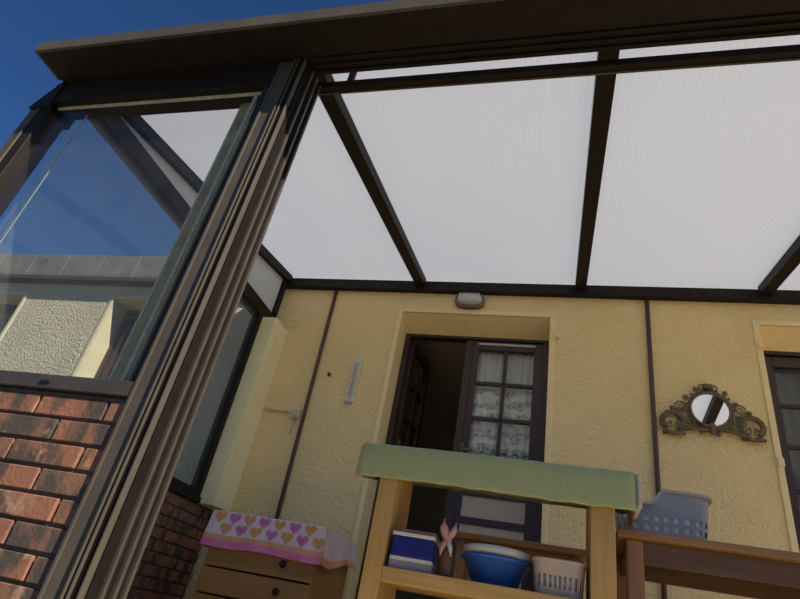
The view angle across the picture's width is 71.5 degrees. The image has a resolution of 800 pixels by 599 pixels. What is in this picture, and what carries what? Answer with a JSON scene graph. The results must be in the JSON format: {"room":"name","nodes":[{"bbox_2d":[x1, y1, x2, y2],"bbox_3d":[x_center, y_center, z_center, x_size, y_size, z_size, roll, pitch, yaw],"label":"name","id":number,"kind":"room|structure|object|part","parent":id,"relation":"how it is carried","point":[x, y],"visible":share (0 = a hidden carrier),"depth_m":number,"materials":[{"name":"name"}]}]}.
{"room":"patio outside sunroom","nodes":[
{"label":"patio outside sunroom","id":0,"kind":"room"},
{"bbox_2d":[0,387,126,598],"bbox_3d":[-1.569,0.674,1.841,1.380,0.800,0.144,2,-32,16],"label":"wall","id":1,"kind":"structure","parent":0,"point":[52,444],"depth_m":1.73,"materials":[{"name":"brick"}]},
{"bbox_2d":[0,64,279,398],"bbox_3d":[-1.365,-0.402,2.483,1.370,1.735,0.152,2,-32,16],"label":"window","id":2,"kind":"structure","parent":1,"relation":"in","point":[245,89],"depth_m":2.70,"materials":[{"name":"black metal"}]},
{"bbox_3d":[-1.511,0.308,2.055,1.370,0.053,0.145,2,-32,16],"label":"frame","id":3,"kind":"part","parent":2,"relation":"part of","materials":[{"name":"metal"}]},
{"bbox_3d":[-0.880,-0.319,2.357,0.047,1.530,0.030,2,-32,16],"label":"sliding sash","id":4,"kind":"part","parent":2,"relation":"part of","materials":[{"name":"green metal"}]},
{"bbox_2d":[36,57,320,598],"bbox_3d":[-0.696,-0.080,2.096,0.154,2.435,0.171,2,-32,16],"label":"trim","id":5,"kind":"structure","parent":1,"relation":"attached to","point":[99,555],"depth_m":1.85,"materials":[{"name":"brown metal"}]},
{"bbox_2d":[126,482,211,598],"bbox_3d":[-1.934,1.354,3.226,0.165,0.945,2.670,2,-32,16],"label":"wall","id":6,"kind":"structure","parent":0,"point":[166,565],"depth_m":4.04,"materials":[{"name":"brick"}]},
{"bbox_2d":[0,108,39,161],"bbox_3d":[-2.129,-0.039,2.461,0.067,2.240,0.162,2,-32,16],"label":"trim","id":7,"kind":"structure","parent":6,"relation":"attached to","point":[16,134],"depth_m":2.87,"materials":[{"name":"brown metal"}]},
{"bbox_2d":[88,117,272,496],"bbox_3d":[-1.696,0.207,3.896,0.120,1.755,2.625,2,-32,16],"label":"window","id":8,"kind":"structure","parent":6,"relation":"in","point":[114,131],"depth_m":4.03,"materials":[{"name":"black metal"}]},
{"bbox_2d":[121,117,286,317],"bbox_3d":[-1.461,-0.665,4.497,0.065,0.439,2.485,2,-32,16],"label":"window","id":9,"kind":"structure","parent":8,"relation":"on","point":[266,282],"depth_m":5.10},
{"bbox_3d":[-1.205,-0.002,5.477,0.065,0.415,0.065,2,-32,16],"label":"frame","id":10,"kind":"part","parent":9,"relation":"part of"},
{"bbox_2d":[197,317,287,511],"bbox_3d":[-1.335,0.945,4.831,0.170,1.685,0.279,2,-32,16],"label":"pillar","id":11,"kind":"structure","parent":6,"relation":"on","point":[225,473],"depth_m":4.70,"materials":[{"name":"beige paint"}]},
{"bbox_2d":[28,11,799,129],"bbox_3d":[1.570,-1.064,2.147,7.287,0.465,0.180,2,-32,16],"label":"gutter","id":12,"kind":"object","parent":6,"relation":"attached to","point":[784,23],"depth_m":2.38,"materials":[{"name":"brown metal"}]},
{"bbox_2d":[34,0,799,79],"bbox_3d":[1.587,-1.157,1.995,7.218,0.078,0.180,2,-32,16],"label":"gutter","id":13,"kind":"object","parent":6,"relation":"attached to","point":[395,24],"visible":1,"depth_m":2.46,"materials":[{"name":"brown metal"}]},
{"bbox_2d":[0,282,799,598],"bbox_3d":[-1.222,1.182,4.982,17.000,3.280,0.370,2,-32,16],"label":"wall","id":14,"kind":"structure","parent":0,"point":[598,407],"depth_m":4.55,"materials":[{"name":"yellow paint"}]},
{"bbox_2d":[0,304,17,313],"bbox_3d":[-5.115,0.948,6.317,1.320,2.070,0.090,2,-32,16],"label":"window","id":15,"kind":"structure","parent":14,"relation":"in","point":[4,308],"depth_m":6.74,"materials":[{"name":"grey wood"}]},
{"bbox_3d":[-5.116,0.946,6.313,1.230,1.980,0.040,2,-32,16],"label":"sash","id":16,"kind":"part","parent":15,"relation":"part of","materials":[{"name":"grey wood"}]},
{"bbox_3d":[-5.115,0.948,6.317,1.320,2.070,0.090,2,-32,16],"label":"door frame","id":17,"kind":"part","parent":15,"relation":"part of","materials":[{"name":"grey wood"}]},
{"bbox_2d":[0,274,156,286],"bbox_3d":[-5.219,-0.271,6.756,8.250,0.055,0.115,2,-32,16],"label":"trim","id":18,"kind":"structure","parent":14,"relation":"attached to","point":[5,278],"depth_m":6.27,"materials":[{"name":"grey metal"}]},
{"bbox_2d":[0,254,167,277],"bbox_3d":[-5.187,-0.420,6.850,8.250,0.303,0.090,2,-32,16],"label":"trim","id":19,"kind":"structure","parent":14,"relation":"attached to","point":[71,265],"depth_m":6.37,"materials":[{"name":"grey stone"}]},
{"bbox_2d":[94,310,140,378],"bbox_3d":[-2.616,1.034,5.605,1.320,2.070,0.090,2,-32,16],"label":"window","id":20,"kind":"structure","parent":14,"relation":"in","point":[131,316],"depth_m":6.05,"materials":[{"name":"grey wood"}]},
{"bbox_2d":[122,116,292,281],"bbox_3d":[-1.475,-0.779,4.407,0.090,0.558,2.790,2,-32,16],"label":"trim","id":21,"kind":"structure","parent":14,"relation":"attached to","point":[137,123],"depth_m":3.89,"materials":[{"name":"brown metal"}]},
{"bbox_2d":[265,407,300,433],"bbox_3d":[-1.053,1.043,4.832,0.352,0.220,0.050,2,-32,16],"label":"junction box","id":22,"kind":"object","parent":14,"relation":"attached to","point":[295,413],"visible":1,"depth_m":4.82,"materials":[{"name":"beige plastic"}]},
{"bbox_2d":[274,289,337,518],"bbox_3d":[-0.858,1.132,4.731,0.079,2.996,0.033,2,-32,16],"label":"pipe","id":23,"kind":"object","parent":14,"relation":"attached to","point":[304,412],"visible":0.6,"depth_m":4.82,"materials":[{"name":"brown metal"}]},
{"bbox_2d":[344,356,362,403],"bbox_3d":[-0.408,0.704,4.896,0.076,0.451,0.037,2,-32,16],"label":"thermometer","id":24,"kind":"object","parent":14,"relation":"attached to","point":[354,377],"visible":1,"depth_m":4.88,"materials":[{"name":"white plastic"}]},
{"bbox_2d":[315,74,425,284],"bbox_3d":[-0.134,-0.733,4.025,0.090,0.558,2.790,2,-32,16],"label":"trim","id":25,"kind":"structure","parent":14,"relation":"attached to","point":[335,106],"depth_m":3.69,"materials":[{"name":"brown metal"}]},
{"bbox_2d":[356,333,548,598],"bbox_3d":[0.547,1.529,4.756,1.315,2.470,0.663,2,-32,16],"label":"door","id":26,"kind":"structure","parent":14,"relation":"in","point":[503,399],"depth_m":4.77,"materials":[{"name":"brown wood"}]},
{"bbox_3d":[0.548,1.249,4.566,0.115,0.160,0.056,2,-32,16],"label":"handle","id":27,"kind":"part","parent":26,"relation":"part of","materials":[{"name":"brown metal"}]},
{"bbox_3d":[0.642,2.027,4.088,0.500,0.665,0.020,2,-32,16],"label":"panel","id":28,"kind":"part","parent":26,"relation":"part of","materials":[{"name":"blue plastic"}]},
{"bbox_3d":[0.723,1.637,4.324,0.500,0.170,0.020,2,-32,16],"label":"panel","id":29,"kind":"part","parent":26,"relation":"part of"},
{"bbox_2d":[468,451,527,459],"bbox_3d":[0.783,1.446,4.512,0.530,0.385,0.016,2,-32,16],"label":"curtain","id":30,"kind":"object","parent":26,"relation":"hanging from","point":[509,454],"depth_m":4.59,"materials":[{"name":"white fabric"}]},
{"bbox_2d":[469,353,533,457],"bbox_3d":[0.893,0.900,4.832,0.530,0.940,0.021,2,-32,16],"label":"lace curtain","id":31,"kind":"object","parent":26,"relation":"hanging from","point":[517,402],"depth_m":4.82,"materials":[{"name":"white fabric"}]},
{"bbox_3d":[0.978,0.504,5.082,0.570,0.011,0.012,2,-32,16],"label":"curtain rod","id":32,"kind":"part","parent":26,"relation":"part of","materials":[{"name":"brown metal"}]},
{"bbox_2d":[455,292,484,308],"bbox_3d":[0.633,0.001,5.053,0.270,0.150,0.098,2,-32,16],"label":"lamp","id":33,"kind":"object","parent":14,"relation":"attached to","point":[464,300],"visible":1,"depth_m":5.02,"materials":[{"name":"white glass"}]},
{"bbox_3d":[0.629,-0.010,5.036,0.222,0.102,0.058,2,-32,16],"label":"lamp glass","id":34,"kind":"part","parent":33,"relation":"part of","materials":[{"name":"white glass"}]},
{"bbox_2d":[286,278,799,304],"bbox_3d":[2.279,-0.046,4.671,7.180,0.100,0.064,2,-32,16],"label":"roof beam","id":35,"kind":"structure","parent":14,"relation":"attached to","point":[788,297],"depth_m":4.90,"materials":[{"name":"black metal"}]},
{"bbox_2d":[575,50,619,289],"bbox_3d":[1.250,-0.685,3.631,0.090,0.558,2.790,2,-32,16],"label":"trim","id":36,"kind":"structure","parent":14,"relation":"attached to","point":[604,86],"depth_m":3.23,"materials":[{"name":"brown metal"}]},
{"bbox_2d":[645,298,667,598],"bbox_3d":[1.835,1.224,3.964,0.041,2.995,0.033,2,-32,16],"label":"pipe","id":37,"kind":"object","parent":14,"relation":"attached to","point":[647,308],"visible":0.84,"depth_m":4.19,"materials":[{"name":"brown metal"}]},
{"bbox_2d":[659,384,766,442],"bbox_3d":[2.289,0.821,4.100,0.704,0.429,0.057,2,-32,16],"label":"wall mirror","id":38,"kind":"object","parent":14,"relation":"attached to","point":[710,410],"visible":1,"depth_m":4.08,"materials":[{"name":"brown metal"}]},
{"bbox_3d":[2.291,0.814,4.103,0.547,0.413,0.053,2,-32,16],"label":"scrolled frame","id":39,"kind":"part","parent":38,"relation":"part of","materials":[{"name":"brown metal"}]},
{"bbox_2d":[692,394,728,425],"bbox_3d":[2.291,0.818,4.104,0.256,0.256,0.014,2,-32,16],"label":"mirror glass","id":40,"kind":"object","parent":38,"relation":"attached to","point":[707,409],"depth_m":4.10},
{"bbox_2d":[757,235,799,294],"bbox_3d":[2.610,-0.639,3.244,0.090,0.558,2.790,2,-32,16],"label":"trim","id":41,"kind":"structure","parent":14,"relation":"attached to","point":[790,260],"depth_m":4.10,"materials":[{"name":"brown metal"}]},
{"bbox_2d":[763,350,799,552],"bbox_3d":[3.303,1.490,3.758,1.320,2.480,0.176,2,-32,16],"label":"door","id":42,"kind":"structure","parent":14,"relation":"in","point":[784,387],"depth_m":4.29,"materials":[{"name":"brown wood"}]},
{"bbox_3d":[3.302,1.487,3.754,1.320,2.480,0.090,2,-32,16],"label":"frame","id":43,"kind":"part","parent":42,"relation":"part of","materials":[{"name":"brown wood"}]},
{"bbox_2d":[774,372,799,510],"bbox_3d":[3.399,1.154,4.053,1.070,1.290,0.016,2,-32,16],"label":"curtain","id":44,"kind":"object","parent":42,"relation":"hanging from","point":[787,385],"depth_m":4.32,"materials":[{"name":"white fabric"}]},
{"bbox_2d":[0,314,799,431],"bbox_3d":[-0.577,1.016,7.226,17.000,0.040,3.380,2,-32,16],"label":"ceiling","id":45,"kind":"structure","parent":0,"point":[445,359],"depth_m":6.91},
{"bbox_2d":[395,427,544,598],"bbox_3d":[-0.447,3.115,7.937,17.000,2.800,0.100,2,-32,16],"label":"wall","id":46,"kind":"structure","parent":0,"point":[427,507],"depth_m":7.83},
{"bbox_2d":[141,35,799,289],"bbox_3d":[1.951,-0.684,3.463,7.086,0.487,2.857,2,-32,16],"label":"ceiling","id":47,"kind":"structure","parent":0,"point":[484,183],"depth_m":3.60,"materials":[{"name":"white plastic"}]},
{"bbox_3d":[-0.795,-0.778,4.245,1.371,0.487,2.857,2,-32,16],"label":"roof panel","id":48,"kind":"part","parent":47,"relation":"part of","materials":[{"name":"white plastic"}]},
{"bbox_3d":[0.567,-0.731,3.857,1.416,0.487,2.857,2,-32,16],"label":"roof panel","id":49,"kind":"part","parent":47,"relation":"part of","materials":[{"name":"white plastic"}]},
{"bbox_2d":[318,44,799,95],"bbox_3d":[2.043,-1.050,2.174,5.132,0.196,0.042,2,-32,16],"label":"roof beam","id":50,"kind":"structure","parent":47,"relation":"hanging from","point":[784,53],"depth_m":2.48,"materials":[{"name":"brown metal"}]},
{"bbox_3d":[1.939,-0.684,3.466,1.391,0.487,2.857,2,-32,16],"label":"roof panel","id":51,"kind":"part","parent":47,"relation":"part of","materials":[{"name":"white plastic"}]},
{"bbox_3d":[3.302,-0.637,3.078,1.396,0.487,2.857,2,-32,16],"label":"roof panel","id":52,"kind":"part","parent":47,"relation":"part of","materials":[{"name":"white plastic"}]},
{"bbox_3d":[2.215,1.844,1.789,8.600,0.100,2.750,2,-32,16],"label":"floor","id":53,"kind":"structure","parent":0,"visible":0},
{"bbox_2d":[192,532,347,598],"bbox_3d":[-0.834,1.881,3.666,0.759,0.693,0.674,2,-32,16],"label":"dresser","id":54,"kind":"object","parent":53,"relation":"on","point":[225,573],"visible":0.69,"depth_m":3.44,"materials":[{"name":"brown wood"}]},
{"bbox_3d":[-0.933,1.891,3.319,0.735,0.142,0.020,2,-32,16],"label":"drawer","id":55,"kind":"part","parent":54,"relation":"part of","materials":[{"name":"brown wood"}]},
{"bbox_3d":[-0.907,1.763,3.396,0.735,0.142,0.020,2,-32,16],"label":"drawer","id":56,"kind":"part","parent":54,"relation":"part of","materials":[{"name":"brown wood"}]},
{"bbox_3d":[-0.880,1.635,3.474,0.735,0.142,0.020,2,-32,16],"label":"drawer","id":57,"kind":"part","parent":54,"relation":"part of","materials":[{"name":"brown wood"}]},
{"bbox_3d":[-0.746,1.754,3.332,0.044,0.043,0.030,2,-32,16],"label":"knob","id":58,"kind":"part","parent":54,"relation":"part of","materials":[{"name":"black metal"}]},
{"bbox_2d":[199,510,356,570],"bbox_3d":[-0.793,1.670,3.775,0.865,0.223,0.697,2,-32,16],"label":"oilcloth","id":59,"kind":"object","parent":54,"relation":"on","point":[300,542],"visible":1,"depth_m":3.52,"materials":[{"name":"fabric"}]},
{"bbox_3d":[-0.720,1.626,3.410,0.044,0.043,0.030,2,-32,16],"label":"knob","id":60,"kind":"part","parent":54,"relation":"part of","materials":[{"name":"black metal"}]},
{"bbox_2d":[357,477,616,598],"bbox_3d":[0.371,1.248,2.475,1.210,0.962,0.343,2,-32,16],"label":"stand","id":61,"kind":"object","parent":53,"relation":"on","point":[378,580],"visible":0.43,"depth_m":2.39,"materials":[{"name":"brown wood"}]},
{"bbox_3d":[-0.083,1.259,2.589,0.085,0.900,0.340,2,-32,16],"label":"post","id":62,"kind":"part","parent":61,"relation":"part of","materials":[{"name":"brown wood"}]},
{"bbox_2d":[388,554,435,574],"bbox_3d":[0.066,1.237,2.556,0.192,0.050,0.274,3,-32,14],"label":"book","id":63,"kind":"object","parent":61,"relation":"on","point":[424,566],"visible":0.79,"depth_m":2.45,"materials":[{"name":"white paper"}]},
{"bbox_2d":[390,535,438,565],"bbox_3d":[0.078,1.177,2.586,0.200,0.084,0.272,2,-32,16],"label":"storage box","id":64,"kind":"object","parent":63,"relation":"on","point":[404,546],"visible":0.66,"depth_m":2.48,"materials":[{"name":"blue plastic"}]},
{"bbox_2d":[393,528,440,546],"bbox_3d":[0.087,1.126,2.615,0.202,0.032,0.275,2,-32,16],"label":"book","id":65,"kind":"object","parent":64,"relation":"on","point":[404,532],"visible":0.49,"depth_m":2.51,"materials":[{"name":"white paper"}]},
{"bbox_2d":[436,545,453,577],"bbox_3d":[0.211,1.164,2.513,0.079,0.180,0.079,2,-32,16],"label":"bottle","id":66,"kind":"object","parent":61,"relation":"on","point":[445,563],"visible":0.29,"depth_m":2.47,"materials":[{"name":"brown glass"}]},
{"bbox_2d":[439,518,456,556],"bbox_3d":[0.217,1.081,2.519,0.078,0.162,0.050,2,-32,16],"label":"ribbon bow","id":67,"kind":"object","parent":66,"relation":"attached to","point":[447,536],"visible":1,"depth_m":2.51,"materials":[{"name":"pink fabric"}]},
{"bbox_2d":[461,552,530,588],"bbox_3d":[0.425,1.235,2.496,0.316,0.118,0.316,2,-32,16],"label":"bowl","id":68,"kind":"object","parent":61,"relation":"on","point":[481,567],"visible":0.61,"depth_m":2.40,"materials":[{"name":"blue plastic"}]},
{"bbox_2d":[464,543,529,563],"bbox_3d":[0.431,1.208,2.512,0.300,0.137,0.300,2,-32,16],"label":"tub","id":69,"kind":"object","parent":68,"relation":"in","point":[470,547],"visible":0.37,"depth_m":2.43,"materials":[{"name":"white plastic"}]},
{"bbox_2d":[355,442,641,525],"bbox_3d":[0.450,0.894,2.687,1.284,0.175,0.398,2,-32,16],"label":"towel","id":70,"kind":"object","parent":61,"relation":"on","point":[536,481],"visible":0.95,"depth_m":2.52,"materials":[{"name":"green fabric"}]},
{"bbox_2d":[532,556,586,598],"bbox_3d":[0.687,1.222,2.409,0.230,0.141,0.277,2,-32,16],"label":"plastic basket","id":71,"kind":"object","parent":61,"relation":"on","point":[568,569],"visible":0.94,"depth_m":2.31,"materials":[{"name":"white plastic"}]},
{"bbox_2d":[538,573,581,592],"bbox_3d":[0.685,1.230,2.404,0.192,0.098,0.233,2,-32,16],"label":"folded cloths","id":72,"kind":"object","parent":71,"relation":"in","point":[550,576],"visible":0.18,"depth_m":2.31,"materials":[{"name":"grey fabric"}]},
{"bbox_3d":[0.839,1.291,2.326,0.099,0.900,0.340,2,-32,16],"label":"post","id":73,"kind":"part","parent":61,"relation":"part of","materials":[{"name":"brown wood"}]},
{"bbox_2d":[453,531,585,579],"bbox_3d":[0.651,1.825,3.163,0.770,0.792,0.400,2,-32,16],"label":"side table","id":74,"kind":"object","parent":53,"relation":"on","point":[533,549],"visible":0.5,"depth_m":3.20,"materials":[{"name":"brown wood"}]},
{"bbox_3d":[0.305,1.751,3.125,0.050,0.755,0.050,2,-32,16],"label":"leg","id":75,"kind":"part","parent":74,"relation":"part of","materials":[{"name":"brown wood"}]},
{"bbox_3d":[0.367,1.908,3.361,0.050,0.755,0.050,2,-32,16],"label":"leg","id":76,"kind":"part","parent":74,"relation":"part of","materials":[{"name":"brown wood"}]},
{"bbox_3d":[0.929,1.773,2.947,0.050,0.755,0.050,2,-32,16],"label":"leg","id":77,"kind":"part","parent":74,"relation":"part of","materials":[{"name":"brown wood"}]},
{"bbox_2d":[616,528,799,598],"bbox_3d":[1.493,1.512,2.345,1.115,0.775,0.590,2,-32,16],"label":"table","id":78,"kind":"object","parent":53,"relation":"on","point":[706,565],"visible":0.91,"depth_m":2.39,"materials":[{"name":"brown wood"}]},
{"bbox_3d":[1.074,1.633,2.655,0.068,0.743,0.065,2,-32,16],"label":"leg","id":79,"kind":"part","parent":78,"relation":"part of","materials":[{"name":"brown wood"}]},
{"bbox_3d":[0.977,1.387,2.284,0.068,0.743,0.065,2,-32,16],"label":"leg","id":80,"kind":"part","parent":78,"relation":"part of","materials":[{"name":"brown wood"}]},
{"bbox_2d":[615,489,711,539],"bbox_3d":[1.298,1.121,2.779,0.468,0.256,0.342,2,-32,16],"label":"laundry basket","id":81,"kind":"object","parent":78,"relation":"on","point":[672,504],"visible":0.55,"depth_m":2.67,"materials":[{"name":"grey plastic"}]},
{"bbox_2d":[619,514,701,536],"bbox_3d":[1.292,1.150,2.761,0.385,0.161,0.273,2,-32,16],"label":"linens","id":82,"kind":"object","parent":81,"relation":"in","point":[656,518],"visible":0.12,"depth_m":2.65,"materials":[{"name":"white fabric"}]}
]}

